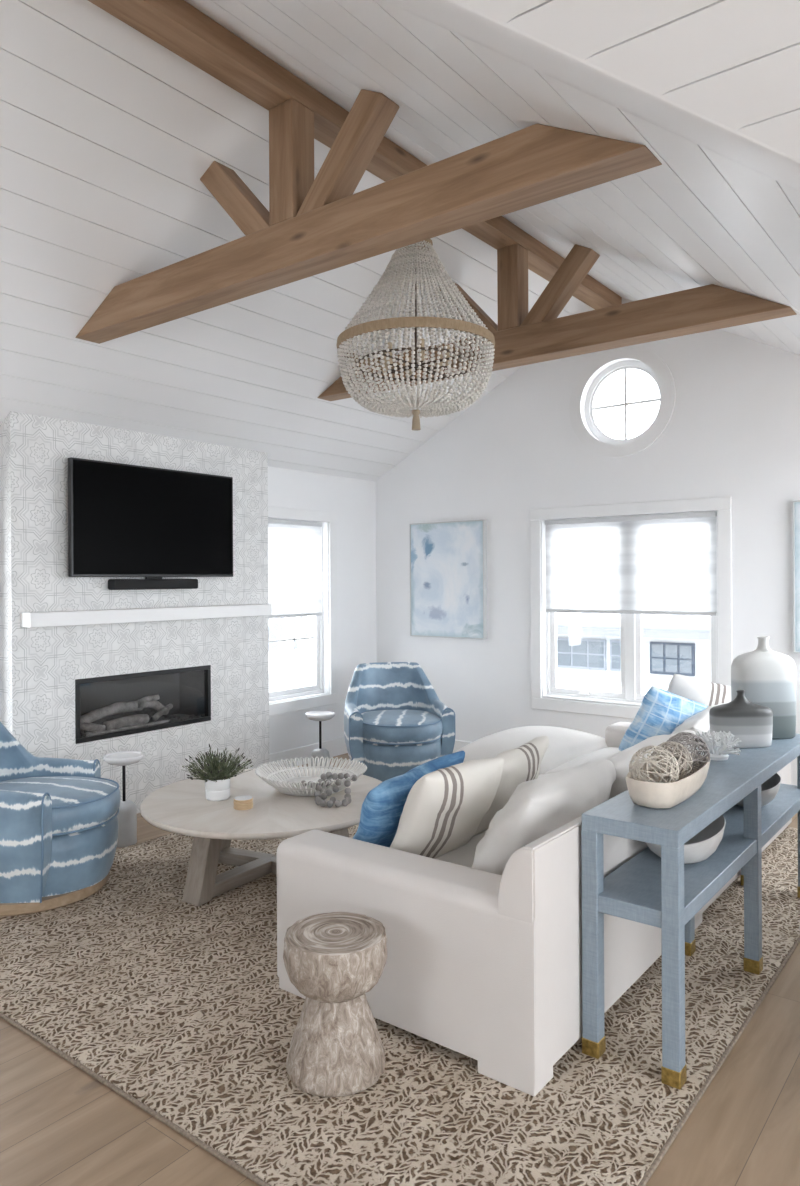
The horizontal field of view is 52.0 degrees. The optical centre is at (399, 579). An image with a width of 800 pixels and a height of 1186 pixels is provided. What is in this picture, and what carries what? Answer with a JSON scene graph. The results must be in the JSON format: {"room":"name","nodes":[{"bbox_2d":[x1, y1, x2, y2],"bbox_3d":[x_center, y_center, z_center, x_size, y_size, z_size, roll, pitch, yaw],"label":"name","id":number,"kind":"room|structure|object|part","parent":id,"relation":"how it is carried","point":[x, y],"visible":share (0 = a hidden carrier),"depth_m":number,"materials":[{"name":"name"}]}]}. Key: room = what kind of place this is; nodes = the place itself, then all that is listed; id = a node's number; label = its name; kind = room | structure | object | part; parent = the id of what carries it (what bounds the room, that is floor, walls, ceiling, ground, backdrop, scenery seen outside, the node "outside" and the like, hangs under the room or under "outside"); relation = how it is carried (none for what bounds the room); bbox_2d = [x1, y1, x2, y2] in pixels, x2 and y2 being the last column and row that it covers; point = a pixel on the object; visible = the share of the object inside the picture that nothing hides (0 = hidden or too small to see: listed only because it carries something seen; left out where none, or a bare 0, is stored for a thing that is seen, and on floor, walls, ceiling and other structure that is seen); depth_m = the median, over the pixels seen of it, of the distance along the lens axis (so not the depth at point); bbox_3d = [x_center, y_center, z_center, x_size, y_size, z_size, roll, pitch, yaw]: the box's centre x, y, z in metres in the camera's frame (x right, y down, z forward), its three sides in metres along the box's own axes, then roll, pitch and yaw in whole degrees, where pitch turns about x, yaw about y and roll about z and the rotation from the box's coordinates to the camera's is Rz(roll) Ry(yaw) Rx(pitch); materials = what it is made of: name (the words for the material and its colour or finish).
{"room":"living room","nodes":[
{"label":"living room","id":0,"kind":"room"},
{"bbox_2d":[0,411,268,813],"bbox_3d":[-1.689,0.275,5.588,0.144,2.531,2.015,0,0,38],"label":"wall","id":1,"kind":"structure","parent":0,"point":[40,667],"depth_m":5.29,"materials":[{"name":"grey tile"}]},
{"bbox_2d":[75,665,210,743],"bbox_3d":[-1.814,0.812,5.577,0.348,0.398,1.050,0,0,38],"label":"fireplace","id":2,"kind":"object","parent":1,"relation":"in","point":[106,707],"visible":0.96,"depth_m":5.64,"materials":[{"name":"black metal"}]},
{"bbox_2d":[20,604,271,627],"bbox_3d":[-1.593,0.229,5.502,0.115,0.085,1.895,0,0,38],"label":"mantel shelf","id":3,"kind":"object","parent":1,"relation":"attached to","point":[109,616],"visible":1,"depth_m":5.28,"materials":[{"name":"white paint"}]},
{"bbox_2d":[68,457,232,576],"bbox_3d":[-1.631,-0.381,5.468,0.096,0.722,1.264,0,0,38],"label":"television","id":4,"kind":"object","parent":1,"relation":"attached to","point":[125,520],"visible":1,"depth_m":5.36,"materials":[{"name":"black plastic"}]},
{"bbox_2d":[108,577,197,589],"bbox_3d":[-1.635,0.020,5.473,0.085,0.084,0.660,0,0,38],"label":"soundbar","id":5,"kind":"object","parent":1,"relation":"attached to","point":[148,582],"visible":0.98,"depth_m":5.41,"materials":[{"name":"black plastic"}]},
{"bbox_2d":[268,466,376,753],"bbox_3d":[-3.040,0.321,4.070,0.140,2.495,9.330,0,0,38],"label":"wall","id":6,"kind":"structure","parent":0,"point":[353,500],"depth_m":7.22,"materials":[{"name":"white paint"}]},
{"bbox_2d":[268,506,337,715],"bbox_3d":[-0.915,0.245,6.804,0.155,1.666,1.011,0,0,38],"label":"window","id":7,"kind":"structure","parent":6,"relation":"in","point":[282,513],"depth_m":7.08,"materials":[{"name":"white paint"}]},
{"bbox_3d":[-0.941,0.556,6.825,0.035,0.790,0.755,0,0,38],"label":"sash","id":8,"kind":"part","parent":7,"relation":"part of","materials":[{"name":"clear glass"}]},
{"bbox_2d":[268,519,321,617],"bbox_3d":[-0.909,-0.093,6.770,0.040,0.798,0.748,0,0,38],"label":"roller blind","id":9,"kind":"object","parent":7,"relation":"attached to","point":[294,547],"visible":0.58,"depth_m":6.81,"materials":[{"name":"white fabric"}]},
{"bbox_3d":[-0.911,-0.474,6.770,0.040,0.034,0.748,0,0,38],"label":"head rail","id":10,"kind":"part","parent":9,"relation":"part of","materials":[{"name":"white"}]},
{"bbox_3d":[-0.907,0.293,6.770,0.022,0.026,0.748,0,0,38],"label":"rail","id":11,"kind":"part","parent":9,"relation":"part of","materials":[{"name":"white fabric"}]},
{"bbox_3d":[-0.945,0.241,6.827,0.070,1.480,0.815,0,0,38],"label":"frame","id":12,"kind":"part","parent":7,"relation":"part of","materials":[{"name":"white paint"}]},
{"bbox_2d":[269,737,347,766],"bbox_3d":[-0.659,1.459,7.019,0.018,0.150,1.480,0,0,38],"label":"baseboard","id":13,"kind":"structure","parent":6,"relation":"attached to","point":[337,746],"depth_m":6.86,"materials":[{"name":"white paint"}]},
{"bbox_2d":[0,0,799,481],"bbox_3d":[0.327,-1.504,1.439,8.625,1.281,9.290,0,0,38],"label":"ceiling","id":14,"kind":"structure","parent":0,"point":[109,136],"depth_m":3.52,"materials":[{"name":"white paint"}]},
{"bbox_2d":[88,0,621,309],"bbox_3d":[-1.173,-2.066,2.581,0.150,0.136,9.070,0,0,38],"label":"ridge beam","id":15,"kind":"structure","parent":14,"relation":"attached to","point":[178,26],"depth_m":3.34,"materials":[{"name":"brown wood"}]},
{"bbox_2d":[337,239,494,430],"bbox_3d":[0.080,-1.388,4.207,0.810,1.235,0.810,0,0,38],"label":"chandelier","id":16,"kind":"object","parent":15,"relation":"hanging from","point":[378,403],"visible":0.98,"depth_m":4.02,"materials":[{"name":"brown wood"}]},
{"bbox_3d":[0.002,-1.087,4.237,0.172,0.036,0.011,0,0,20],"label":"arm","id":17,"kind":"part","parent":16,"relation":"part of","materials":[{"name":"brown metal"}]},
{"bbox_3d":[0.016,-1.087,4.154,0.172,0.036,0.011,0,0,-40],"label":"arm","id":18,"kind":"part","parent":16,"relation":"part of","materials":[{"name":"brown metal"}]},
{"bbox_3d":[0.079,-1.540,4.207,0.432,0.930,0.432,0,0,-7],"label":"stem","id":19,"kind":"part","parent":16,"relation":"part of","materials":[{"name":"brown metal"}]},
{"bbox_3d":[0.160,-1.088,4.178,0.172,0.036,0.012,0,0,20],"label":"arm","id":20,"kind":"part","parent":16,"relation":"part of","materials":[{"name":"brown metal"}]},
{"bbox_2d":[75,89,661,343],"bbox_3d":[-0.459,-1.656,3.503,3.142,0.693,0.150,0,0,38],"label":"roof truss","id":21,"kind":"object","parent":14,"relation":"attached to","point":[310,227],"visible":1,"depth_m":3.27,"materials":[{"name":"brown wood"}]},
{"bbox_3d":[-0.462,-1.753,3.500,0.140,0.498,0.138,0,0,38],"label":"king post","id":22,"kind":"part","parent":21,"relation":"part of","materials":[{"name":"brown wood"}]},
{"bbox_2d":[318,244,796,400],"bbox_3d":[0.690,-1.663,4.993,3.142,0.693,0.150,0,0,38],"label":"roof truss","id":23,"kind":"object","parent":14,"relation":"attached to","point":[522,337],"visible":0.74,"depth_m":4.69,"materials":[{"name":"brown wood"}]},
{"bbox_3d":[0.687,-1.760,4.990,0.140,0.498,0.138,0,0,38],"label":"king post","id":24,"kind":"part","parent":23,"relation":"part of","materials":[{"name":"brown wood"}]},
{"bbox_2d":[383,0,799,190],"bbox_3d":[-0.137,-1.569,2.089,3.609,1.413,0.205,0,0,-7],"label":"trim","id":25,"kind":"structure","parent":14,"relation":"attached to","point":[456,17],"depth_m":2.16,"materials":[{"name":"white paint"}]},
{"bbox_2d":[0,753,799,1185],"bbox_3d":[0.288,1.588,1.446,8.924,0.120,9.430,0,0,38],"label":"floor","id":26,"kind":"structure","parent":0,"point":[60,1125],"depth_m":2.29,"materials":[{"name":"brown wood"}]},
{"bbox_2d":[103,751,143,846],"bbox_3d":[-1.609,1.279,4.784,0.226,0.519,0.226,0,0,38],"label":"table","id":27,"kind":"object","parent":26,"relation":"on","point":[127,816],"visible":0.83,"depth_m":4.74,"materials":[{"name":"grey stone"}]},
{"bbox_3d":[-1.611,1.047,4.784,0.226,0.055,0.226,0,0,38],"label":"dish","id":28,"kind":"part","parent":27,"relation":"part of","materials":[{"name":"white stone"}]},
{"bbox_3d":[-1.610,1.180,4.784,0.018,0.230,0.018,0,0,38],"label":"stem","id":29,"kind":"part","parent":27,"relation":"part of","materials":[{"name":"black metal"}]},
{"bbox_2d":[305,711,334,766],"bbox_3d":[-0.606,1.273,6.245,0.226,0.519,0.226,0,0,38],"label":"table","id":30,"kind":"object","parent":26,"relation":"on","point":[319,716],"visible":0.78,"depth_m":6.20,"materials":[{"name":"grey stone"}]},
{"bbox_3d":[-0.608,1.041,6.245,0.226,0.055,0.226,0,0,38],"label":"dish","id":31,"kind":"part","parent":30,"relation":"part of","materials":[{"name":"white stone"}]},
{"bbox_3d":[-0.607,1.174,6.245,0.018,0.230,0.018,0,0,38],"label":"stem","id":32,"kind":"part","parent":30,"relation":"part of","materials":[{"name":"black metal"}]},
{"bbox_2d":[0,824,799,1185],"bbox_3d":[0.152,1.522,4.195,3.342,0.013,3.983,0,0,38],"label":"area rug","id":33,"kind":"object","parent":26,"relation":"on","point":[179,1008],"visible":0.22,"depth_m":2.67,"materials":[{"name":"beige carpet"}]},
{"bbox_2d":[0,722,120,916],"bbox_3d":[-1.843,1.101,4.068,0.868,0.848,0.804,0,0,-2],"label":"swivel armchair","id":34,"kind":"object","parent":33,"relation":"on","point":[59,827],"visible":1,"depth_m":3.84,"materials":[{"name":"blue fabric"}]},
{"bbox_2d":[0,776,120,833],"bbox_3d":[-1.784,1.104,4.071,0.749,0.171,0.665,0,0,-2],"label":"seat cushion","id":35,"kind":"object","parent":34,"relation":"on","point":[75,804],"depth_m":3.97,"materials":[{"name":"blue fabric"}]},
{"bbox_3d":[-1.784,1.335,4.071,0.729,0.283,0.647,0,0,-2],"label":"seat","id":36,"kind":"part","parent":34,"relation":"part of","materials":[{"name":"blue fabric"}]},
{"bbox_2d":[140,767,381,905],"bbox_3d":[-0.658,1.306,4.163,1.260,0.425,1.260,0,0,38],"label":"coffee table","id":37,"kind":"object","parent":33,"relation":"on","point":[182,807],"visible":0.57,"depth_m":3.91,"materials":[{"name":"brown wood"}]},
{"bbox_3d":[-0.935,1.325,3.925,0.115,0.391,0.183,0,0,34],"label":"leg","id":38,"kind":"part","parent":37,"relation":"part of","materials":[{"name":"grey wood"}]},
{"bbox_2d":[182,744,252,800],"bbox_3d":[-0.912,0.960,4.091,0.338,0.269,0.351,0,0,38],"label":"potted plant","id":39,"kind":"object","parent":37,"relation":"on","point":[216,775],"visible":1,"depth_m":4.06,"materials":[{"name":"green plant"}]},
{"bbox_2d":[205,778,229,800],"bbox_3d":[-0.912,1.041,4.106,0.126,0.107,0.126,0,0,38],"label":"pot","id":40,"kind":"object","parent":37,"relation":"on","point":[218,789],"depth_m":4.05,"materials":[{"name":"white ceramic"}]},
{"bbox_3d":[-0.961,1.325,4.439,0.183,0.391,0.115,0,0,25],"label":"leg","id":41,"kind":"part","parent":37,"relation":"part of","materials":[{"name":"grey wood"}]},
{"bbox_2d":[234,805,252,809],"bbox_3d":[-0.752,1.089,3.939,0.092,0.011,0.092,0,0,38],"label":"coaster","id":42,"kind":"object","parent":37,"relation":"on","point":[251,807],"visible":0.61,"depth_m":3.90,"materials":[{"name":"beige wood"}]},
{"bbox_2d":[234,803,252,807],"bbox_3d":[-0.752,1.077,3.939,0.092,0.011,0.092,0,0,38],"label":"coaster","id":43,"kind":"object","parent":42,"relation":"on","point":[250,805],"visible":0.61,"depth_m":3.90,"materials":[{"name":"beige wood"}]},
{"bbox_2d":[233,800,252,805],"bbox_3d":[-0.752,1.065,3.935,0.092,0.011,0.092,0,0,38],"label":"coaster","id":44,"kind":"object","parent":43,"relation":"on","point":[250,802],"visible":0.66,"depth_m":3.90,"materials":[{"name":"beige wood"}]},
{"bbox_2d":[234,795,252,802],"bbox_3d":[-0.753,1.053,3.941,0.092,0.012,0.092,0,0,38],"label":"coaster","id":45,"kind":"object","parent":44,"relation":"on","point":[240,799],"visible":1,"depth_m":3.92,"materials":[{"name":"white stone"}]},
{"bbox_2d":[255,756,366,795],"bbox_3d":[-0.466,1.040,4.317,0.587,0.101,0.588,0,0,0],"label":"bowl","id":46,"kind":"object","parent":37,"relation":"on","point":[289,786],"visible":0.81,"depth_m":4.43,"materials":[{"name":"white ceramic"}]},
{"bbox_2d":[300,772,356,806],"bbox_3d":[-0.336,1.028,4.124,0.247,0.130,0.398,0,0,-21],"label":"bead garland","id":47,"kind":"object","parent":37,"relation":"on","point":[328,776],"visible":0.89,"depth_m":4.04,"materials":[{"name":"grey wood"}]},
{"bbox_3d":[-0.306,1.321,4.018,0.184,0.391,0.115,0,0,38],"label":"leg","id":48,"kind":"part","parent":37,"relation":"part of","materials":[{"name":"grey wood"}]},
{"bbox_2d":[283,912,386,1097],"bbox_3d":[-0.198,1.303,2.542,0.321,0.428,0.320,0,0,38],"label":"stool","id":49,"kind":"object","parent":33,"relation":"on","point":[333,959],"visible":1,"depth_m":2.44,"materials":[{"name":"grey wood"}]},
{"bbox_2d":[344,662,454,781],"bbox_3d":[-0.026,1.090,6.261,0.804,0.848,0.868,0,0,-12],"label":"swivel armchair","id":50,"kind":"object","parent":33,"relation":"on","point":[396,722],"visible":0.88,"depth_m":6.11,"materials":[{"name":"blue fabric"}]},
{"bbox_2d":[361,709,441,743],"bbox_3d":[-0.013,1.094,6.203,0.665,0.171,0.749,0,0,-12],"label":"seat cushion","id":51,"kind":"object","parent":50,"relation":"on","point":[378,726],"depth_m":5.94,"materials":[{"name":"blue fabric"}]},
{"bbox_3d":[-0.012,1.325,6.204,0.647,0.283,0.729,0,0,-12],"label":"seat","id":52,"kind":"part","parent":50,"relation":"part of","materials":[{"name":"blue fabric"}]},
{"bbox_2d":[277,703,791,1095],"bbox_3d":[0.674,1.117,4.216,1.778,0.789,3.228,0,0,38],"label":"sectional sofa","id":53,"kind":"object","parent":33,"relation":"on","point":[483,964],"visible":0.54,"depth_m":2.68,"materials":[{"name":"white fabric"}]},
{"bbox_3d":[0.027,1.222,2.826,1.103,0.505,0.235,0,0,38],"label":"armrest","id":54,"kind":"part","parent":53,"relation":"part of","materials":[{"name":"white fabric"}]},
{"bbox_2d":[353,751,464,847],"bbox_3d":[0.034,0.930,3.337,0.570,0.432,0.260,0,0,-44],"label":"throw pillow","id":55,"kind":"object","parent":53,"relation":"on","point":[382,807],"visible":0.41,"depth_m":3.15,"materials":[{"name":"blue fabric"}]},
{"bbox_2d":[390,758,503,858],"bbox_3d":[0.173,0.890,3.155,0.438,0.394,0.287,0,0,-42],"label":"throw pillow","id":56,"kind":"object","parent":53,"relation":"on","point":[443,810],"visible":0.94,"depth_m":3.03,"materials":[{"name":"beige fabric"}]},
{"bbox_2d":[434,829,487,867],"bbox_3d":[0.270,1.163,3.372,0.815,0.209,0.944,0,0,38],"label":"seat cushion","id":57,"kind":"object","parent":53,"relation":"on","point":[464,855],"depth_m":3.18,"materials":[{"name":"beige fabric"}]},
{"bbox_2d":[473,736,548,835],"bbox_3d":[0.437,0.892,3.506,0.265,0.415,0.498,0,0,42],"label":"throw pillow","id":58,"kind":"object","parent":53,"relation":"on","point":[522,763],"visible":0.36,"depth_m":3.38,"materials":[{"name":"beige fabric"}]},
{"bbox_2d":[456,726,606,774],"bbox_3d":[0.868,1.100,5.327,0.728,0.260,1.044,0,0,38],"label":"cushion","id":59,"kind":"object","parent":53,"relation":"on","point":[566,745],"depth_m":5.13,"materials":[{"name":"beige fabric"}]},
{"bbox_2d":[472,759,615,874],"bbox_3d":[0.556,0.951,3.176,0.389,0.455,0.903,0,0,38],"label":"cushion","id":60,"kind":"object","parent":53,"relation":"on","point":[537,807],"depth_m":2.87,"materials":[{"name":"beige fabric"}]},
{"bbox_2d":[545,747,620,773],"bbox_3d":[1.388,1.157,4.820,0.815,0.209,0.944,0,0,38],"label":"seat cushion","id":61,"kind":"object","parent":53,"relation":"on","point":[569,757],"depth_m":4.95,"materials":[{"name":"beige fabric"}]},
{"bbox_3d":[1.327,1.124,3.712,0.127,0.686,3.225,0,0,38],"label":"frame","id":62,"kind":"part","parent":53,"relation":"part of","materials":[{"name":"white fabric"}]},
{"bbox_2d":[606,730,695,799],"bbox_3d":[1.090,0.971,3.868,0.387,0.453,0.898,0,0,38],"label":"cushion","id":63,"kind":"object","parent":53,"relation":"on","point":[620,761],"depth_m":3.57,"materials":[{"name":"beige fabric"}]},
{"bbox_2d":[619,686,707,750],"bbox_3d":[1.500,0.841,4.657,0.531,0.506,0.200,0,0,-24],"label":"throw pillow","id":64,"kind":"object","parent":53,"relation":"on","point":[661,711],"visible":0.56,"depth_m":4.56,"materials":[{"name":"blue fabric"}]},
{"bbox_3d":[1.855,1.211,5.196,1.103,0.505,0.235,0,0,38],"label":"armrest","id":65,"kind":"part","parent":53,"relation":"part of","materials":[{"name":"white fabric"}]},
{"bbox_2d":[667,674,730,705],"bbox_3d":[1.758,0.789,4.862,0.502,0.483,0.194,0,0,-9],"label":"throw pillow","id":66,"kind":"object","parent":53,"relation":"on","point":[707,693],"visible":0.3,"depth_m":4.78,"materials":[{"name":"beige fabric"}]},
{"bbox_2d":[672,703,725,752],"bbox_3d":[1.663,0.946,4.606,0.352,0.455,0.880,0,0,38],"label":"cushion","id":67,"kind":"object","parent":53,"relation":"on","point":[699,722],"depth_m":4.33,"materials":[{"name":"beige fabric"}]},
{"bbox_2d":[581,733,799,1089],"bbox_3d":[1.272,1.125,3.262,0.316,0.766,1.868,0,0,38],"label":"console table","id":68,"kind":"object","parent":33,"relation":"on","point":[664,892],"visible":0.87,"depth_m":2.62,"materials":[{"name":"blue paint"}]},
{"bbox_3d":[0.618,1.130,2.624,0.053,0.668,0.053,0,0,38],"label":"leg","id":69,"kind":"part","parent":68,"relation":"part of","materials":[{"name":"blue paint"}]},
{"bbox_2d":[625,753,710,807],"bbox_3d":[0.943,0.697,2.863,0.208,0.093,0.528,0,0,35],"label":"bowl","id":70,"kind":"object","parent":68,"relation":"on","point":[652,794],"visible":0.68,"depth_m":2.67,"materials":[{"name":"beige ceramic"}]},
{"bbox_2d":[629,745,678,782],"bbox_3d":[0.853,0.639,2.755,0.163,0.164,0.162,0,0,38],"label":"ball","id":71,"kind":"object","parent":70,"relation":"in","point":[642,777],"visible":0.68,"depth_m":2.72,"materials":[{"name":"beige wicker"}]},
{"bbox_2d":[651,741,692,780],"bbox_3d":[0.950,0.634,2.868,0.138,0.139,0.140,0,0,38],"label":"ball","id":72,"kind":"object","parent":70,"relation":"in","point":[681,755],"visible":0.64,"depth_m":2.83,"materials":[{"name":"beige wicker"}]},
{"bbox_2d":[665,732,709,775],"bbox_3d":[1.041,0.635,2.983,0.163,0.161,0.163,0,0,38],"label":"ball","id":73,"kind":"object","parent":70,"relation":"in","point":[698,742],"visible":0.47,"depth_m":2.95,"materials":[{"name":"beige wicker"}]},
{"bbox_3d":[0.822,1.129,2.466,0.053,0.668,0.053,0,0,38],"label":"leg","id":74,"kind":"part","parent":68,"relation":"part of","materials":[{"name":"blue paint"}]},
{"bbox_2d":[645,815,725,863],"bbox_3d":[1.007,0.910,2.928,0.290,0.165,0.290,0,0,38],"label":"bowl","id":75,"kind":"object","parent":68,"relation":"on","point":[705,843],"visible":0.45,"depth_m":2.83,"materials":[{"name":"grey ceramic"}]},
{"bbox_3d":[1.158,1.127,3.325,0.053,0.668,0.052,0,0,38],"label":"leg","id":76,"kind":"part","parent":68,"relation":"part of","materials":[{"name":"blue paint"}]},
{"bbox_2d":[598,783,799,927],"bbox_3d":[1.273,1.019,3.263,0.302,0.053,1.857,0,0,38],"label":"shelf","id":77,"kind":"object","parent":68,"relation":"attached to","point":[632,892],"depth_m":2.79,"materials":[{"name":"blue paint"}]},
{"bbox_2d":[691,729,740,760],"bbox_3d":[1.308,0.684,3.413,0.208,0.114,0.192,0,0,13],"label":"coral","id":78,"kind":"object","parent":68,"relation":"on","point":[720,744],"visible":0.68,"depth_m":3.37},
{"bbox_2d":[709,690,772,747],"bbox_3d":[1.523,0.617,3.665,0.275,0.247,0.130,0,0,-4],"label":"vase","id":79,"kind":"object","parent":68,"relation":"on","point":[752,723],"visible":0.91,"depth_m":3.61,"materials":[{"name":"grey ceramic"}]},
{"bbox_3d":[1.363,1.126,3.167,0.053,0.668,0.052,0,0,38],"label":"leg","id":80,"kind":"part","parent":68,"relation":"part of","materials":[{"name":"blue paint"}]},
{"bbox_2d":[737,773,780,806],"bbox_3d":[1.538,0.920,3.617,0.260,0.140,0.260,0,0,38],"label":"bowl","id":81,"kind":"object","parent":68,"relation":"on","point":[769,788],"visible":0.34,"depth_m":3.54,"materials":[{"name":"grey ceramic"}]},
{"bbox_2d":[731,636,796,739],"bbox_3d":[1.711,0.503,3.860,0.300,0.474,0.140,0,0,-4],"label":"bottle vase","id":82,"kind":"object","parent":68,"relation":"on","point":[767,677],"visible":0.86,"depth_m":3.80,"materials":[{"name":"white ceramic"}]},
{"bbox_3d":[1.921,1.123,3.892,0.053,0.668,0.052,0,0,38],"label":"leg","id":83,"kind":"part","parent":68,"relation":"part of","materials":[{"name":"blue paint"}]},
{"bbox_2d":[375,298,799,785],"bbox_3d":[1.663,-0.316,6.243,4.939,3.712,0.140,0,0,38],"label":"wall","id":84,"kind":"structure","parent":0,"point":[733,428],"depth_m":6.48,"materials":[{"name":"white paint"}]},
{"bbox_2d":[409,520,486,638],"bbox_3d":[0.408,-0.003,7.092,0.773,1.000,0.050,0,0,38],"label":"painting","id":85,"kind":"object","parent":84,"relation":"attached to","point":[448,560],"visible":1,"depth_m":7.05,"materials":[{"name":"fabric"}]},
{"bbox_2d":[453,740,471,752],"bbox_3d":[1.632,1.445,6.175,4.641,0.150,0.018,0,0,38],"label":"baseboard","id":86,"kind":"structure","parent":84,"relation":"attached to","point":[459,744],"depth_m":7.03,"materials":[{"name":"white paint"}]},
{"bbox_2d":[569,346,675,456],"bbox_3d":[1.692,-1.335,6.200,0.826,0.826,0.155,0,0,38],"label":"window","id":87,"kind":"structure","parent":84,"relation":"in","point":[648,362],"depth_m":6.20,"materials":[{"name":"white paint"}]},
{"bbox_3d":[1.720,-1.335,6.235,0.652,0.652,0.065,0,0,38],"label":"frame","id":88,"kind":"part","parent":87,"relation":"part of","materials":[{"name":"white paint"}]},
{"bbox_3d":[1.721,-1.335,6.237,0.600,0.600,0.040,0,0,38],"label":"sash","id":89,"kind":"part","parent":87,"relation":"part of","materials":[{"name":"white paint"}]},
{"bbox_2d":[530,496,731,718],"bbox_3d":[1.713,0.229,6.188,1.559,1.604,0.150,0,0,38],"label":"window","id":90,"kind":"structure","parent":84,"relation":"in","point":[631,693],"depth_m":6.18,"materials":[{"name":"white paint"}]},
{"bbox_3d":[1.470,0.225,6.422,0.632,1.358,0.035,0,0,38],"label":"sash","id":91,"kind":"part","parent":90,"relation":"part of","materials":[{"name":"clear glass"}]},
{"bbox_3d":[1.699,0.928,6.164,1.363,0.014,0.070,0,0,38],"label":"sill","id":92,"kind":"part","parent":90,"relation":"part of","materials":[{"name":"white paint"}]},
{"bbox_2d":[545,512,716,615],"bbox_3d":[1.696,-0.112,6.168,1.331,0.731,0.040,0,0,38],"label":"roller blind","id":93,"kind":"object","parent":90,"relation":"attached to","point":[662,564],"visible":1,"depth_m":6.12,"materials":[{"name":"white fabric"}]},
{"bbox_3d":[1.694,-0.460,6.168,1.331,0.034,0.040,0,0,38],"label":"head rail","id":94,"kind":"part","parent":93,"relation":"part of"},
{"bbox_3d":[1.698,0.241,6.168,1.331,0.026,0.022,0,0,38],"label":"rail","id":95,"kind":"part","parent":93,"relation":"part of","materials":[{"name":"white"}]},
{"bbox_3d":[2.017,0.222,6.001,0.595,1.358,0.035,0,0,38],"label":"sash","id":96,"kind":"part","parent":90,"relation":"part of","materials":[{"name":"white paint"}]},
{"bbox_2d":[793,500,799,652],"bbox_3d":[2.915,-0.022,5.159,0.805,1.000,0.050,0,0,38],"label":"painting","id":97,"kind":"object","parent":84,"relation":"attached to","point":[796,504],"visible":1,"depth_m":5.38,"materials":[{"name":"fabric"}]},
{"label":"outside","id":98,"kind":"structure","parent":0,"visible":0},
{"bbox_3d":[18.353,5.020,23.755,120.000,0.200,100.000,0,0,38],"label":"ground","id":99,"kind":"structure","parent":98,"visible":0},
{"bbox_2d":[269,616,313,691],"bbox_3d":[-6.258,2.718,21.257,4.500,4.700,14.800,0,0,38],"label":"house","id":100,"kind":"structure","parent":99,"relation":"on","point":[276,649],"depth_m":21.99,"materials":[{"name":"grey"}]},
{"bbox_2d":[269,616,313,689],"bbox_3d":[-1.274,2.685,15.046,2.779,4.705,2.696,0,0,20],"label":"bare tree","id":101,"kind":"object","parent":99,"relation":"on","point":[298,629],"visible":0.32,"depth_m":15.01,"materials":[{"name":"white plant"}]},
{"bbox_2d":[557,612,710,693],"bbox_3d":[7.726,1.984,23.918,17.800,6.000,7.700,0,0,38],"label":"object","id":102,"kind":"structure","parent":99,"relation":"on","point":[588,644],"depth_m":21.38,"materials":[{"name":"white"}]},
{"bbox_3d":[4.579,2.033,22.916,0.420,0.700,0.030,0,0,38],"label":"pane","id":103,"kind":"part","parent":102,"relation":"part of","materials":[{"name":"grey glass"}]},
{"bbox_3d":[4.959,2.030,22.623,0.420,0.700,0.030,0,0,38],"label":"pane","id":104,"kind":"part","parent":102,"relation":"part of","materials":[{"name":"grey glass"}]},
{"bbox_3d":[5.339,2.028,22.330,0.420,0.700,0.030,0,0,38],"label":"pane","id":105,"kind":"part","parent":102,"relation":"part of","materials":[{"name":"grey glass"}]},
{"bbox_3d":[5.790,2.025,21.982,0.230,0.700,0.030,0,0,38],"label":"pane","id":106,"kind":"part","parent":102,"relation":"part of","materials":[{"name":"grey glass"}]},
{"bbox_3d":[6.691,2.020,21.288,0.303,0.700,0.030,0,0,38],"label":"pane","id":107,"kind":"part","parent":102,"relation":"part of","materials":[{"name":"grey glass"}]},
{"bbox_3d":[6.978,2.018,21.066,0.303,0.700,0.030,0,0,38],"label":"pane","id":108,"kind":"part","parent":102,"relation":"part of","materials":[{"name":"grey glass"}]},
{"bbox_3d":[7.266,2.016,20.844,0.303,0.700,0.030,0,0,38],"label":"pane","id":109,"kind":"part","parent":102,"relation":"part of","materials":[{"name":"grey glass"}]}
]}

